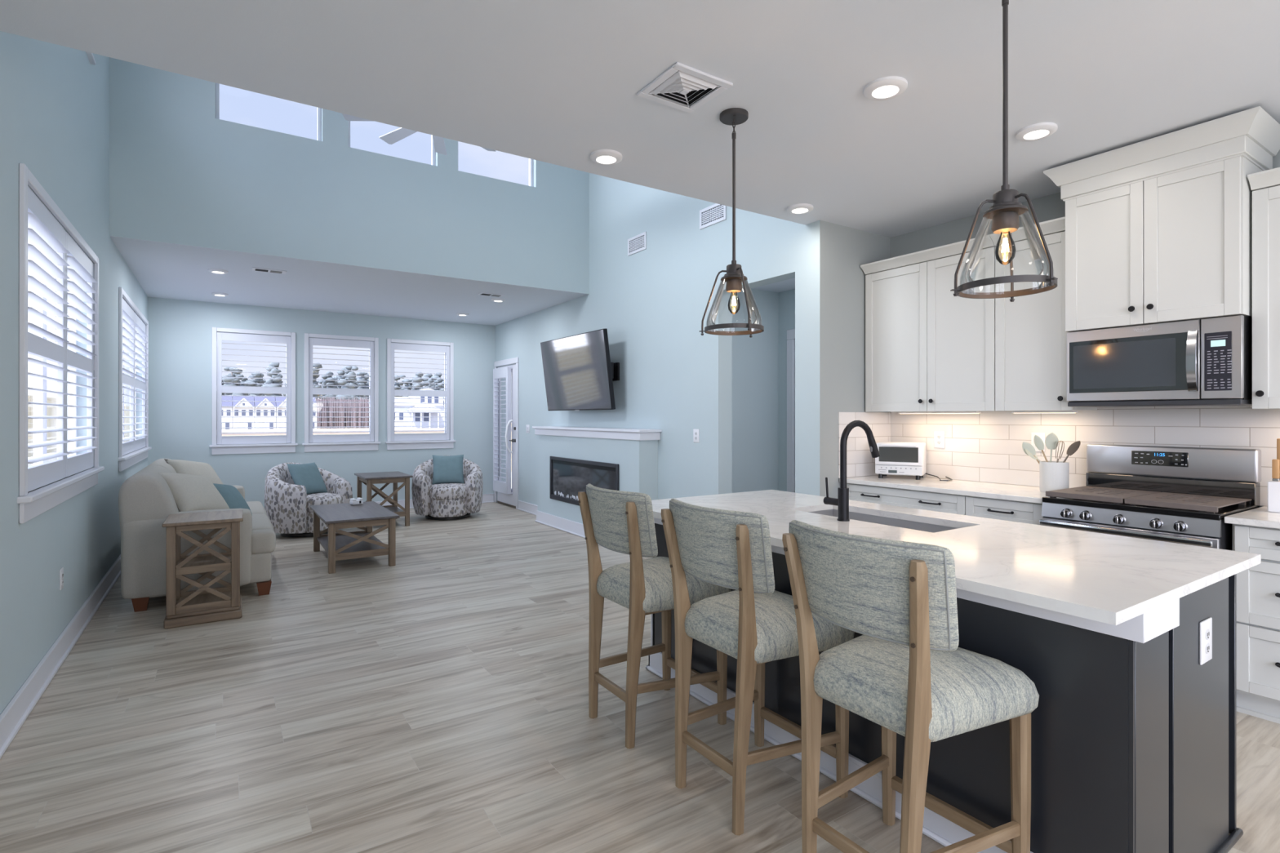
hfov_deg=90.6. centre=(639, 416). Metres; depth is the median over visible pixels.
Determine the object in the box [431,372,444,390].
evergreen tree
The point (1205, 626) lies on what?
wall outlet
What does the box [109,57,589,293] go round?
wall
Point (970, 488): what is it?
countertop
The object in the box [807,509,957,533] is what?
undermount sink
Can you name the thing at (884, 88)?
recessed light
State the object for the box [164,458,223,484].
throw pillow
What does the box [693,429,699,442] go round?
wall outlet
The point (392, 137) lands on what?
ceiling fan
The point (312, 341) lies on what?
plantation shutter
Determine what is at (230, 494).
throw pillow
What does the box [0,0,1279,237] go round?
ceiling
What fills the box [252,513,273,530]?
seat cushion
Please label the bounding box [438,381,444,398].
evergreen tree
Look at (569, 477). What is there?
fireplace insert
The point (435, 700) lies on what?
floor
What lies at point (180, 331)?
wall
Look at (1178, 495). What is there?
gas range
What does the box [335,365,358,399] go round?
evergreen tree
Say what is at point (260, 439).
plantation shutter
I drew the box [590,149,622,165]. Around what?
recessed light
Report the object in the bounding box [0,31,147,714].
wall
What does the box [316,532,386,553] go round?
shelf
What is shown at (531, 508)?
baseboard
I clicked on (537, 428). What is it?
mantel shelf
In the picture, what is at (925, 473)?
power cord
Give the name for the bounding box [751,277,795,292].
ceiling
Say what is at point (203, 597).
shelf
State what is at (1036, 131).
recessed light
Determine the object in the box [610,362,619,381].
mount
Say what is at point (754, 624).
counter stool
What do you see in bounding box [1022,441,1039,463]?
spatula
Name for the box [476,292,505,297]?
ceiling vent
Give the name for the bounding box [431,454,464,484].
throw pillow
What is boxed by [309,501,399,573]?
coffee table
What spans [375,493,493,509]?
baseboard
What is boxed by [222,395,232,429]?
townhouse
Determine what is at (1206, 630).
socket
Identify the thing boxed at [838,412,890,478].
backsplash
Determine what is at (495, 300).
recessed light
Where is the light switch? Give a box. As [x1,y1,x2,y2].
[525,424,529,433]
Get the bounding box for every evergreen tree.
[222,366,244,404]
[227,373,245,395]
[240,377,248,386]
[244,371,263,395]
[248,375,263,395]
[261,362,281,395]
[263,373,283,395]
[312,363,322,399]
[319,371,333,399]
[321,373,338,399]
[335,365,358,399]
[336,370,350,387]
[351,377,366,397]
[355,372,368,399]
[394,374,405,396]
[400,378,413,396]
[411,371,423,390]
[422,373,435,389]
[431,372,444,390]
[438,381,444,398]
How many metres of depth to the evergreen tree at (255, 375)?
266.18 m
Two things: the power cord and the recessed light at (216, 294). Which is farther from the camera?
the recessed light at (216, 294)
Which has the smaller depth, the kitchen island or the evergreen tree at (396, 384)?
the kitchen island
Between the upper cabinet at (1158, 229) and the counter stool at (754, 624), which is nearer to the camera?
the counter stool at (754, 624)
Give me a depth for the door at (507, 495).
9.62 m
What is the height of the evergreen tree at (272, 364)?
26.758 m
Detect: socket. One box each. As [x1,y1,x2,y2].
[1204,628,1209,639]
[1204,642,1209,653]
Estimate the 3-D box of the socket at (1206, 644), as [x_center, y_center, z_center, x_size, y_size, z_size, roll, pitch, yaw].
[1.717,0.700,1.915,0.033,0.033,0.002,0,0,-33]
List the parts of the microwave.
door, handle, control panel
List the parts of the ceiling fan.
blade, blade, blade, blade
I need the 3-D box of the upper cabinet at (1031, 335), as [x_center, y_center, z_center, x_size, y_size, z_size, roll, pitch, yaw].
[2.531,-0.605,3.981,0.384,1.134,0.451,0,0,-33]
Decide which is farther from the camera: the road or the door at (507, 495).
the road
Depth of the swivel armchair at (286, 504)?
7.13 m
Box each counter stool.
[577,483,731,748]
[661,498,854,835]
[782,520,1039,852]
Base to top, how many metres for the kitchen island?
0.884 m
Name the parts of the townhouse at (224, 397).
door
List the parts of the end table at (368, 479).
leg, rail, leg, rail, leg, rail, leg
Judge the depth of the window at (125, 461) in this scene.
5.90 m
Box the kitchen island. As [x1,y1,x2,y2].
[645,517,1243,852]
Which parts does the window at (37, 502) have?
sash, sill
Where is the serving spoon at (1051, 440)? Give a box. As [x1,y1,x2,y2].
[1044,432,1058,462]
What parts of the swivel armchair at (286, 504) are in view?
panel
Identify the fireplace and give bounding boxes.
[532,426,662,538]
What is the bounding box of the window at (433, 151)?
[348,120,435,165]
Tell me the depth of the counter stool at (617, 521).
2.74 m
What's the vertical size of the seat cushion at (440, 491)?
0.183 m
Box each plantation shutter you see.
[27,186,97,492]
[122,297,148,455]
[216,332,290,444]
[308,337,373,442]
[391,342,449,440]
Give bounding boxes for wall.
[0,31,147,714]
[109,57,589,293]
[147,297,495,507]
[495,173,819,508]
[732,288,795,493]
[819,220,890,497]
[890,149,1279,506]
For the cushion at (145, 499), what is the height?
0.681 m
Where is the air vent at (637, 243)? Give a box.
[627,231,646,256]
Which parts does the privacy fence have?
post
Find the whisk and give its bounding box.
[1055,440,1064,462]
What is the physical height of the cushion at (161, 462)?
0.681 m
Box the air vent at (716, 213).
[699,203,726,229]
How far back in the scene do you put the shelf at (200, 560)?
4.39 m
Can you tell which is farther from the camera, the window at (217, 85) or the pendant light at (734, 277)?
the window at (217, 85)
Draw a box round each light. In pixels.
[208,268,228,274]
[211,292,228,296]
[456,312,468,315]
[491,297,505,302]
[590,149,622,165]
[699,107,764,337]
[786,203,813,214]
[863,75,907,100]
[898,411,981,413]
[950,0,1057,302]
[1011,410,1077,413]
[1015,122,1057,141]
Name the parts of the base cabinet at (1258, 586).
drawer, drawer, drawer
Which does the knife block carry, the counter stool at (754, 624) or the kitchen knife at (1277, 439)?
the kitchen knife at (1277, 439)
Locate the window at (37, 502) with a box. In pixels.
[17,162,104,524]
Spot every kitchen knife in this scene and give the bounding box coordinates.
[1271,459,1279,481]
[1276,438,1279,480]
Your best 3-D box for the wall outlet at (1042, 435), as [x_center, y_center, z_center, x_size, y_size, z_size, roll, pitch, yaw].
[2.626,0.166,4.176,0.010,0.125,0.085,0,0,-33]
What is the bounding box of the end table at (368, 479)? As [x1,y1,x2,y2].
[354,471,413,526]
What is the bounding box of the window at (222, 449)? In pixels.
[208,327,297,454]
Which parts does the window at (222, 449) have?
sill, sash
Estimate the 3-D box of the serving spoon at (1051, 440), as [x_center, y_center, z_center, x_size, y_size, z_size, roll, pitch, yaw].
[2.547,0.272,3.920,0.068,0.350,0.039,0,0,-9]
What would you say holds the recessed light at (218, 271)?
in the ceiling at (166, 270)
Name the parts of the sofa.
arm, arm, frame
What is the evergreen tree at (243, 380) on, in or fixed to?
on the field
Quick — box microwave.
[1066,315,1252,407]
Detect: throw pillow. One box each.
[158,472,229,511]
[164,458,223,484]
[213,483,252,515]
[286,462,328,493]
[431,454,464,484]
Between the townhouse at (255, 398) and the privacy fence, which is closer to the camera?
the privacy fence
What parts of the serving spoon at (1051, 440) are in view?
handle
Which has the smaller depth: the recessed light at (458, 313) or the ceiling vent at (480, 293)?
the ceiling vent at (480, 293)
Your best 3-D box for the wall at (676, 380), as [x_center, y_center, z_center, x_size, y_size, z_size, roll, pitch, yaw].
[-0.440,-1.274,7.486,0.160,5.300,6.661,0,0,-33]
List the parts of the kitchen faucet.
lever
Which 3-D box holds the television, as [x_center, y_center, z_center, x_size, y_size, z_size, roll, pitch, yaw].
[-0.749,-0.506,7.382,0.176,0.868,1.530,0,0,-35]
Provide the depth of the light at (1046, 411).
3.94 m
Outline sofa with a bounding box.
[118,458,275,612]
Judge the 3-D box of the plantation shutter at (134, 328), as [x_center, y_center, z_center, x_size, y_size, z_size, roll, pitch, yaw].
[-5.290,-0.370,6.601,0.088,1.455,2.300,0,0,-33]
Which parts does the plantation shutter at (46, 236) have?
shutter panel, shutter panel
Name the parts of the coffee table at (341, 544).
leg, leg, rail, rail, rail, leg, leg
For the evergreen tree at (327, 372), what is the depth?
304.74 m
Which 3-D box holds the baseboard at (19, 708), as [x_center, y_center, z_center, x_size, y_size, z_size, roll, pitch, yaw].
[-2.182,1.306,1.932,0.030,0.140,14.026,0,0,-33]
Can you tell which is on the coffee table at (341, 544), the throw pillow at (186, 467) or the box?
the box
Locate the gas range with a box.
[1039,444,1261,551]
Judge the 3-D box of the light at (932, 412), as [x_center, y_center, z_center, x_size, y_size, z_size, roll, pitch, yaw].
[2.160,-0.030,4.594,0.060,0.014,0.600,0,0,-33]
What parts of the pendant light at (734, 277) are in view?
support arm, rod, chain, bulb, lamp shade, support arm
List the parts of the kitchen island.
trim, panel, white trim, panel, shoe moulding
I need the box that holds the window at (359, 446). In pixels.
[302,333,380,452]
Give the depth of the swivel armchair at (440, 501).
8.42 m
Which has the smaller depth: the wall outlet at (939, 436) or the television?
the wall outlet at (939, 436)
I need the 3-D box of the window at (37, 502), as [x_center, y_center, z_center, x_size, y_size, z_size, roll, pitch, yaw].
[-3.412,-0.334,3.701,0.180,1.640,2.095,0,0,-33]
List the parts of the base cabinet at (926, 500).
pull handle, pull handle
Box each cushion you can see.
[118,465,178,530]
[146,458,177,473]
[246,502,266,515]
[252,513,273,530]
[306,492,344,512]
[429,483,466,499]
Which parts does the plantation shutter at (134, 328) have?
shutter panel, shutter panel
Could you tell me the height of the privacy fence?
2.360 m
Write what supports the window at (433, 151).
in the wall at (180, 173)
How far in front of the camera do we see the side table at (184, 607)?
4.27 m
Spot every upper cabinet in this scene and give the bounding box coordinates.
[860,234,999,412]
[990,216,1097,410]
[1043,106,1279,332]
[1247,167,1279,408]
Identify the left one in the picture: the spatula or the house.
the house
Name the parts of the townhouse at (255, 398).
garage door, gable trim, door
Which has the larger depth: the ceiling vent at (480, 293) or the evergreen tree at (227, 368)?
the evergreen tree at (227, 368)
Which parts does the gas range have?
knob, knob, knob, oven handle, oven door, control panel, knob, knob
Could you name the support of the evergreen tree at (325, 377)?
on the field
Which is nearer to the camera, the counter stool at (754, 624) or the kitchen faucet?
the counter stool at (754, 624)
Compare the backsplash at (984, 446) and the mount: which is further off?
the mount
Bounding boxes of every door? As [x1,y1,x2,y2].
[493,356,519,509]
[786,328,795,492]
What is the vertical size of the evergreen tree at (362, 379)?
24.748 m
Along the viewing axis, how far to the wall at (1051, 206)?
4.66 m
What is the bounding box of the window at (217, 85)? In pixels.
[215,82,321,141]
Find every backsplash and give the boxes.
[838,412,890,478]
[890,405,1279,506]
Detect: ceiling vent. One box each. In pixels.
[251,266,286,274]
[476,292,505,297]
[636,62,733,113]
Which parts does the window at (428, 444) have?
sill, sash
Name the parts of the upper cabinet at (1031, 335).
crown moulding, door, knob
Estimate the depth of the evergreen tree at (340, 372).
296.37 m
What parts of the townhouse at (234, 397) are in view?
garage door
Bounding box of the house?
[394,388,444,428]
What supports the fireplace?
on the floor
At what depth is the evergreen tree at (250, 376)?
288.94 m
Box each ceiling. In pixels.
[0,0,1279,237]
[109,235,588,325]
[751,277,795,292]
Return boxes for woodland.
[315,396,368,428]
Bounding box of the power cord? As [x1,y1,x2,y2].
[924,473,952,480]
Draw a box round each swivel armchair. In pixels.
[264,462,352,537]
[411,457,483,519]
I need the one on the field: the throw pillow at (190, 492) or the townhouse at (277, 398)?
the townhouse at (277, 398)
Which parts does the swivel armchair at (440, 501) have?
panel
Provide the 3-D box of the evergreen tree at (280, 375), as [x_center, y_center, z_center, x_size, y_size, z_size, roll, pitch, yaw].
[-164.023,-7.890,282.781,8.642,23.931,7.939,0,0,9]
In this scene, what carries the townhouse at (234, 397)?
on the field
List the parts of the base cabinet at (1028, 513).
pull handle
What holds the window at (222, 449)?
in the wall at (180, 331)
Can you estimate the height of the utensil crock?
0.186 m
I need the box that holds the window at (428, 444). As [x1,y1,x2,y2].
[385,338,455,449]
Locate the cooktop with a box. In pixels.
[1042,496,1255,520]
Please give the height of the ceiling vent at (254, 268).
0.010 m
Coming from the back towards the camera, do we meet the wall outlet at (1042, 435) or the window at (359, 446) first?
the window at (359, 446)
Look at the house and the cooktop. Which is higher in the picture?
the house
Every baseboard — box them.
[0,554,120,759]
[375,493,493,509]
[517,500,537,515]
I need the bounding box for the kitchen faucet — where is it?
[823,420,879,521]
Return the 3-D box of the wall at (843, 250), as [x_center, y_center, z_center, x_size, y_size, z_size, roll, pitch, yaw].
[1.698,-0.037,4.990,0.988,2.826,0.140,0,0,-33]
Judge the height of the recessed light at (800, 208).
0.022 m
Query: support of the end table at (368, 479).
on the floor
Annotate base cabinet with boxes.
[846,483,967,515]
[965,495,1043,525]
[1232,524,1279,724]
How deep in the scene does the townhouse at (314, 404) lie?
205.89 m
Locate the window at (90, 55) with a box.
[85,51,95,64]
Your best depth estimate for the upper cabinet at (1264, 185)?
3.03 m
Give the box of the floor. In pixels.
[0,502,1279,852]
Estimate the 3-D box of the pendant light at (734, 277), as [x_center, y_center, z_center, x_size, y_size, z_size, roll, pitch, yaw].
[0.443,-0.922,3.048,0.306,1.055,0.300,0,0,22]
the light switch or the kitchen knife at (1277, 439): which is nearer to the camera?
the kitchen knife at (1277, 439)
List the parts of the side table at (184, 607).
leg, leg, rail, rail, rail, rail, rail, leg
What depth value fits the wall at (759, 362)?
6.84 m
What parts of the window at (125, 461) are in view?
sash, sill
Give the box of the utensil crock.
[1039,461,1069,492]
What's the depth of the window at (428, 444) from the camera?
9.58 m
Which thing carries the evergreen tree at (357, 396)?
on the field
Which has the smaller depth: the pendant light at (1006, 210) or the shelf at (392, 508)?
the pendant light at (1006, 210)
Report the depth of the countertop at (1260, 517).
2.90 m
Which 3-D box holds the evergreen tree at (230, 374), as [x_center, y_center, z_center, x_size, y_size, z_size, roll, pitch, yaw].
[-174.573,-7.538,274.970,6.849,23.228,8.316,0,0,36]
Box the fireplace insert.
[550,456,618,506]
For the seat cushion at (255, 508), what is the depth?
6.01 m
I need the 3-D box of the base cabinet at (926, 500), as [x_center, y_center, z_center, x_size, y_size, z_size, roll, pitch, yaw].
[2.021,0.934,4.541,0.640,0.884,0.955,0,0,-33]
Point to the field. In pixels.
(511, 423)
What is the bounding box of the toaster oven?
[875,441,926,479]
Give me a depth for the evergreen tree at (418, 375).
290.00 m
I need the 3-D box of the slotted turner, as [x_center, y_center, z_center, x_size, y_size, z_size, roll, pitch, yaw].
[2.512,0.297,3.943,0.202,0.204,0.057,0,0,17]
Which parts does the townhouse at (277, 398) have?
garage door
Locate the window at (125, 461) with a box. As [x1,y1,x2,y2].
[118,286,151,471]
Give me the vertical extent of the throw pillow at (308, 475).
0.378 m
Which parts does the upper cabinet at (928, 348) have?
door, crown moulding, door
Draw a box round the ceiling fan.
[342,113,496,155]
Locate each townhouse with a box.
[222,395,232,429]
[232,395,254,429]
[253,396,275,429]
[275,396,285,428]
[312,397,317,428]
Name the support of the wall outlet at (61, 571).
attached to the wall at (55, 103)
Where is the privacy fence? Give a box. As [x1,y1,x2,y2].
[27,392,129,466]
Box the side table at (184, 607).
[162,509,243,629]
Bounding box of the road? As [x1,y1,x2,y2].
[222,426,511,435]
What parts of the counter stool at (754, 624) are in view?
leg, backrest, leg, leg, seat, leg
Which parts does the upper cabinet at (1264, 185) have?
knob, crown moulding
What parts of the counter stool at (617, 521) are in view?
leg, backrest, leg, seat frame, seat, leg, leg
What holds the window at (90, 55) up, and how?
in the wall at (55, 103)
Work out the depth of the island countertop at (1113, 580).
2.11 m
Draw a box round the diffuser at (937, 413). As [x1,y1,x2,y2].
[937,413,978,413]
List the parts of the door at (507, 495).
tilt rod, shutter panel, pull handle, lever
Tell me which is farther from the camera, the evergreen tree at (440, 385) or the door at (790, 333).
the evergreen tree at (440, 385)
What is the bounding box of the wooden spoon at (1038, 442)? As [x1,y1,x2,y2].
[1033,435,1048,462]
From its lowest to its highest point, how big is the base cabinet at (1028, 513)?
0.884 m
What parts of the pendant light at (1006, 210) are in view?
support arm, rod, bulb, lamp shade, support arm, support arm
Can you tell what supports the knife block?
on the countertop at (1260, 517)
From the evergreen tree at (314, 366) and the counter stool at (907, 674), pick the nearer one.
the counter stool at (907, 674)
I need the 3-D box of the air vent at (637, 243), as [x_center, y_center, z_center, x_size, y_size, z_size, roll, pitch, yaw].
[-0.033,-1.834,6.712,0.012,0.180,0.350,0,0,-33]
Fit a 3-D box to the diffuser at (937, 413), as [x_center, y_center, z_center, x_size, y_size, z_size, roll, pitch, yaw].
[2.160,-0.025,4.594,0.044,0.002,0.580,0,0,-33]
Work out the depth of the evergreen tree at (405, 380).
312.80 m
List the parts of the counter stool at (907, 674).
leg, backrest, leg, leg, seat, leg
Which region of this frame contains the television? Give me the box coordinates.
[540,328,615,410]
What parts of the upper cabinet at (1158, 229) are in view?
door, knob, knob, crown moulding, door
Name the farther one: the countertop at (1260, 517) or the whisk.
the whisk
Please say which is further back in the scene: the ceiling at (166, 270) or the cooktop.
the ceiling at (166, 270)
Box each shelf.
[177,554,231,567]
[177,591,231,605]
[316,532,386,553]
[386,506,403,511]
[532,426,662,432]
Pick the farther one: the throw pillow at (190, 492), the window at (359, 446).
the window at (359, 446)
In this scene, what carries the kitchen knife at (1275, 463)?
on the knife block
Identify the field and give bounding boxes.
[233,422,511,471]
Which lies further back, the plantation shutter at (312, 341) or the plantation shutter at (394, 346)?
the plantation shutter at (394, 346)
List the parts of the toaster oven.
door handle, door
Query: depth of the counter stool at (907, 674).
1.71 m
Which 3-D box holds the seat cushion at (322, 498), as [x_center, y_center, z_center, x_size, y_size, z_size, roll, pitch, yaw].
[-3.856,1.000,7.476,0.678,0.183,0.544,0,0,22]
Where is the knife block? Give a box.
[1267,480,1279,512]
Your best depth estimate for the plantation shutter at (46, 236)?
3.61 m
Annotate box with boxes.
[349,497,363,505]
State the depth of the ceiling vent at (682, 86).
2.77 m
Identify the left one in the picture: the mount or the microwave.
the mount
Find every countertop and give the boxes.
[651,489,1261,625]
[846,475,1045,503]
[1224,506,1279,528]
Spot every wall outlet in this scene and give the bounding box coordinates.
[59,567,63,590]
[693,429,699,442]
[933,431,944,448]
[1031,432,1044,451]
[1199,617,1212,665]
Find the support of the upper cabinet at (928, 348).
attached to the wall at (1051, 206)
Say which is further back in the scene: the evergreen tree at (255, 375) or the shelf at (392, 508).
the evergreen tree at (255, 375)
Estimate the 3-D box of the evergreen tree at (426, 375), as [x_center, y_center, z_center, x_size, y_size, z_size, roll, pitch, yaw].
[-103.314,-8.563,306.807,8.843,25.279,7.363,0,0,16]
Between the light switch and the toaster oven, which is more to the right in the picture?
the toaster oven
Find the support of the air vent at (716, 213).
in the wall at (676, 380)
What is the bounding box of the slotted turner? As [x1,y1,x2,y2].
[1025,448,1040,462]
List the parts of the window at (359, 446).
sill, sash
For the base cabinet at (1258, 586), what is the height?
0.884 m

